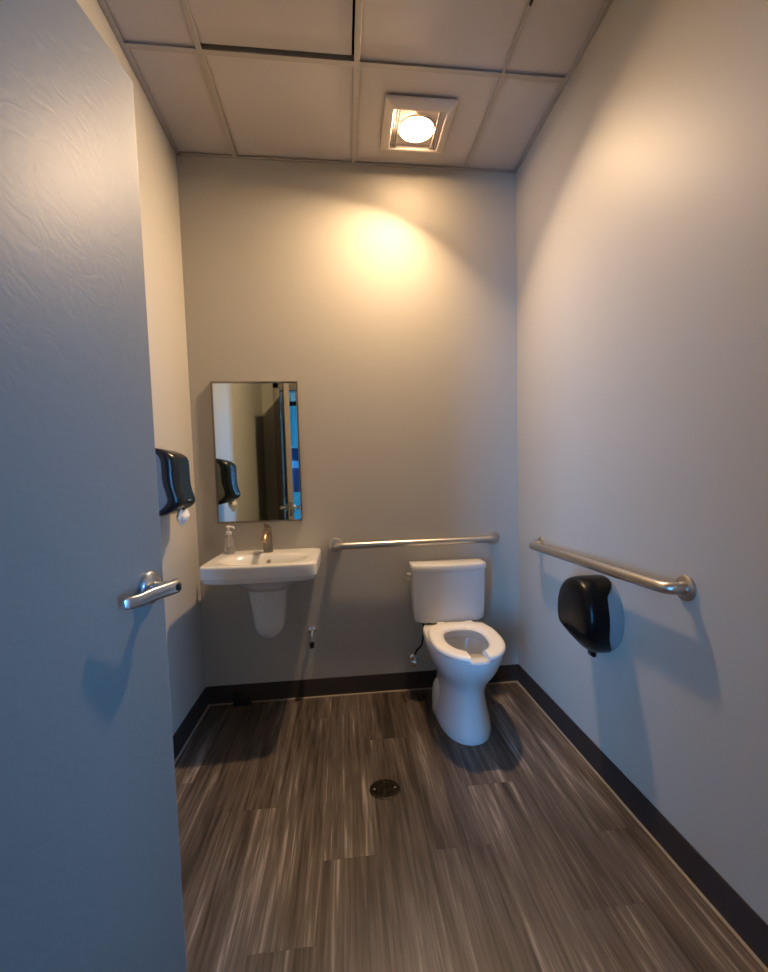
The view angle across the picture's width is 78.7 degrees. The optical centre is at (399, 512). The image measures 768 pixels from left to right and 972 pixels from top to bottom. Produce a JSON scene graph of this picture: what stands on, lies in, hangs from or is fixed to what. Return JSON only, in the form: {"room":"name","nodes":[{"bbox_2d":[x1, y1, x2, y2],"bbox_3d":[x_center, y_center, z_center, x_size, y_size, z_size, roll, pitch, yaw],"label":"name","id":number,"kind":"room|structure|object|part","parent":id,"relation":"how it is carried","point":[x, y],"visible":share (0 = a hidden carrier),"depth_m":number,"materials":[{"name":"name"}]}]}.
{"room":"public restroom","nodes":[
{"label":"public restroom","id":0,"kind":"room"},
{"bbox_2d":[76,0,205,734],"bbox_3d":[-1.018,-0.384,1.256,0.120,3.120,2.470,-2,4,-7],"label":"wall","id":1,"kind":"structure","parent":0,"point":[156,157],"depth_m":2.18,"materials":[{"name":"beige paint"}]},
{"bbox_2d":[155,448,194,525],"bbox_3d":[-0.976,-0.106,2.035,0.126,0.337,0.210,-2,4,-7],"label":"dispenser","id":2,"kind":"object","parent":1,"relation":"attached to","point":[175,492],"visible":0.95,"depth_m":1.95,"materials":[{"name":"black plastic"}]},
{"bbox_2d":[173,687,208,764],"bbox_3d":[-0.919,1.095,1.430,0.020,0.102,2.350,-2,4,-7],"label":"baseboard","id":3,"kind":"structure","parent":1,"relation":"attached to","point":[183,734],"depth_m":2.29,"materials":[{"name":"grey plastic"}]},
{"bbox_2d":[176,155,518,686],"bbox_3d":[-0.219,-0.503,2.650,2.037,3.120,0.120,-2,4,-7],"label":"wall","id":4,"kind":"structure","parent":0,"point":[388,295],"depth_m":2.59,"materials":[{"name":"beige paint"}]},
{"bbox_2d":[210,381,302,523],"bbox_3d":[-0.764,-0.322,2.526,0.450,0.753,0.020,-2,4,-7],"label":"mirror","id":5,"kind":"object","parent":4,"relation":"attached to","point":[256,437],"visible":1,"depth_m":2.52,"materials":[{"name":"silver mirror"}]},
{"bbox_2d":[199,548,320,638],"bbox_3d":[-0.659,0.445,2.349,0.526,0.449,0.500,-2,4,-7],"label":"sink","id":6,"kind":"object","parent":4,"relation":"attached to","point":[267,577],"visible":0.98,"depth_m":2.29,"materials":[{"name":"white ceramic"}]},
{"bbox_2d":[224,526,234,553],"bbox_3d":[-0.889,0.143,2.458,0.064,0.147,0.055,-2,4,-7],"label":"soap bottle","id":7,"kind":"object","parent":6,"relation":"on","point":[229,548],"visible":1,"depth_m":2.44,"materials":[{"name":"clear plastic"}]},
{"bbox_2d":[199,548,320,591],"bbox_3d":[-0.663,0.304,2.339,0.526,0.166,0.500,-2,4,-7],"label":"basin","id":8,"kind":"object","parent":6,"relation":"in","point":[252,570],"depth_m":2.13,"materials":[{"name":"white ceramic"}]},
{"bbox_2d":[261,523,272,552],"bbox_3d":[-0.695,0.133,2.443,0.052,0.161,0.155,-2,4,-7],"label":"faucet","id":9,"kind":"object","parent":6,"relation":"on","point":[266,538],"visible":1,"depth_m":2.47,"materials":[{"name":"silver metal"}]},
{"bbox_3d":[-0.693,0.125,2.426,0.033,0.056,0.121,-2,4,-7],"label":"spout","id":10,"kind":"part","parent":9,"relation":"part of","materials":[{"name":"silver metal"}]},
{"bbox_3d":[-0.699,0.071,2.464,0.035,0.039,0.086,-2,4,-7],"label":"handle","id":11,"kind":"part","parent":9,"relation":"part of","materials":[{"name":"silver metal"}]},
{"bbox_2d":[309,626,315,648],"bbox_3d":[-0.485,0.697,2.611,0.044,0.110,0.057,-2,4,-7],"label":"pipe stub","id":12,"kind":"object","parent":4,"relation":"attached to","point":[312,629],"visible":1,"depth_m":2.59,"materials":[{"name":"silver metal"}]},
{"bbox_2d":[207,664,517,705],"bbox_3d":[-0.175,0.986,2.688,1.797,0.102,0.020,-2,4,-7],"label":"baseboard","id":13,"kind":"structure","parent":4,"relation":"attached to","point":[417,680],"depth_m":2.67,"materials":[{"name":"grey plastic"}]},
{"bbox_2d":[329,531,498,551],"bbox_3d":[0.097,0.167,2.634,0.980,0.085,0.079,-2,4,-7],"label":"grab bar","id":14,"kind":"object","parent":4,"relation":"attached to","point":[492,537],"visible":1,"depth_m":2.60,"materials":[{"name":"silver metal"}]},
{"bbox_2d":[409,653,418,666],"bbox_3d":[0.089,0.842,2.680,0.059,0.067,0.076,-2,4,-7],"label":"shutoff valve","id":15,"kind":"object","parent":4,"relation":"attached to","point":[413,658],"visible":1,"depth_m":2.66,"materials":[{"name":"silver metal"}]},
{"bbox_3d":[0.082,0.856,2.652,0.038,0.038,0.016,-1,4,10],"label":"knob","id":16,"kind":"part","parent":15,"relation":"part of","materials":[{"name":"silver metal"}]},
{"bbox_2d":[414,623,424,654],"bbox_3d":[0.114,0.707,2.664,0.064,0.220,0.012,-1,4,1],"label":"supply hose","id":17,"kind":"object","parent":15,"relation":"attached to","point":[420,646],"visible":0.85,"depth_m":2.66,"materials":[{"name":"black rubber"}]},
{"bbox_2d":[97,0,612,172],"bbox_3d":[-0.108,-1.848,1.324,2.037,0.153,2.590,-2,4,-7],"label":"ceiling","id":18,"kind":"structure","parent":0,"point":[281,80],"depth_m":1.92,"materials":[{"name":"beige"}]},
{"bbox_2d":[380,95,457,152],"bbox_3d":[0.082,-1.828,2.231,0.324,0.029,0.336,-2,4,-7],"label":"recessed light","id":19,"kind":"object","parent":18,"relation":"in","point":[410,123],"visible":1,"depth_m":2.19,"materials":[{"name":"beige plastic"}]},
{"bbox_2d":[390,110,400,147],"bbox_3d":[-0.017,-1.825,2.220,0.025,0.019,0.246,-2,4,-7],"label":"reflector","id":20,"kind":"object","parent":19,"relation":"attached to","point":[395,122],"depth_m":2.22,"materials":[{"name":"silver plastic"}]},
{"bbox_3d":[0.082,-1.828,2.233,0.176,0.008,0.176,-2,4,-7],"label":"lamp trim","id":21,"kind":"part","parent":19,"relation":"part of","materials":[{"name":"white glass"}]},
{"bbox_2d":[430,112,444,149],"bbox_3d":[0.181,-1.832,2.243,0.025,0.019,0.246,-2,4,-7],"label":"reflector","id":22,"kind":"object","parent":19,"relation":"attached to","point":[438,125],"depth_m":2.24,"materials":[{"name":"silver plastic"}]},
{"bbox_2d":[174,682,764,971],"bbox_3d":[-2.672,1.314,0.100,11.416,0.060,4.800,-2,4,-7],"label":"floor","id":23,"kind":"structure","parent":0,"point":[508,852],"depth_m":1.52,"materials":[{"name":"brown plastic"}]},
{"bbox_2d":[234,692,251,705],"bbox_3d":[-0.864,1.027,2.585,0.092,0.067,0.038,-2,4,-7],"label":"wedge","id":24,"kind":"object","parent":23,"relation":"on","point":[239,700],"visible":1,"depth_m":2.57,"materials":[{"name":"black rubber"}]},
{"bbox_2d":[369,779,399,798],"bbox_3d":[-0.058,1.092,1.853,0.121,0.005,0.121,-2,4,-7],"label":"floor drain","id":25,"kind":"object","parent":23,"relation":"on","point":[382,788],"visible":1,"depth_m":1.85,"materials":[{"name":"brown metal"}]},
{"bbox_2d":[406,558,505,745],"bbox_3d":[0.291,0.670,2.346,0.442,0.760,0.728,-2,4,-7],"label":"toilet","id":26,"kind":"object","parent":23,"relation":"on","point":[447,595],"visible":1,"depth_m":2.39,"materials":[{"name":"white ceramic"}]},
{"bbox_3d":[0.269,0.453,2.594,0.402,0.286,0.193,-2,4,-7],"label":"tank","id":27,"kind":"part","parent":26,"relation":"part of","materials":[{"name":"white ceramic"}]},
{"bbox_3d":[0.265,0.291,2.581,0.413,0.038,0.205,-2,4,-7],"label":"tank lid","id":28,"kind":"part","parent":26,"relation":"part of","materials":[{"name":"white ceramic"}]},
{"bbox_3d":[0.319,0.833,2.331,0.357,0.434,0.647,-2,4,-5],"label":"bowl","id":29,"kind":"part","parent":26,"relation":"part of","materials":[{"name":"white ceramic"}]},
{"bbox_3d":[0.321,0.607,2.237,0.344,0.023,0.513,-2,4,-5],"label":"seat","id":30,"kind":"part","parent":26,"relation":"part of","materials":[{"name":"white plastic"}]},
{"bbox_2d":[516,0,767,924],"bbox_3d":[0.886,-0.446,1.479,0.120,3.120,2.470,-2,4,-7],"label":"wall","id":31,"kind":"structure","parent":0,"point":[642,192],"depth_m":1.49,"materials":[{"name":"beige paint"}]},
{"bbox_2d":[558,575,623,656],"bbox_3d":[0.740,0.410,1.843,0.138,0.320,0.284,-2,4,-7],"label":"dispenser","id":32,"kind":"object","parent":31,"relation":"attached to","point":[590,607],"visible":1,"depth_m":1.74,"materials":[{"name":"black plastic"}]},
{"bbox_2d":[528,537,696,600],"bbox_3d":[0.756,0.197,1.905,0.079,0.091,1.117,-2,4,-7],"label":"grab bar","id":33,"kind":"object","parent":31,"relation":"attached to","point":[684,586],"visible":1,"depth_m":1.55,"materials":[{"name":"silver metal"}]},
{"bbox_2d":[517,664,767,971],"bbox_3d":[0.845,1.037,1.637,0.020,0.102,2.350,-2,4,-7],"label":"baseboard","id":34,"kind":"structure","parent":31,"relation":"attached to","point":[746,925],"depth_m":1.50,"materials":[{"name":"grey plastic"}]},
{"bbox_3d":[-0.136,0.102,0.208,1.125,2.220,0.148,-2,4,-7],"label":"trim","id":35,"kind":"structure","parent":0,"visible":0},
{"bbox_2d":[0,0,186,971],"bbox_3d":[-0.562,0.135,0.659,0.186,2.099,0.912,-2,4,-3],"label":"door","id":36,"kind":"structure","parent":35,"relation":"attached to","point":[90,866],"depth_m":0.82,"materials":[{"name":"grey paint"}]},
{"bbox_3d":[-0.549,0.166,1.038,0.017,0.073,0.073,-1,4,1],"label":"handle","id":37,"kind":"part","parent":36,"relation":"part of","materials":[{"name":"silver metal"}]},
{"bbox_3d":[-0.510,0.170,0.980,0.029,0.031,0.161,-1,4,8],"label":"lever","id":38,"kind":"part","parent":36,"relation":"part of","materials":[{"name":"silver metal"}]}
]}

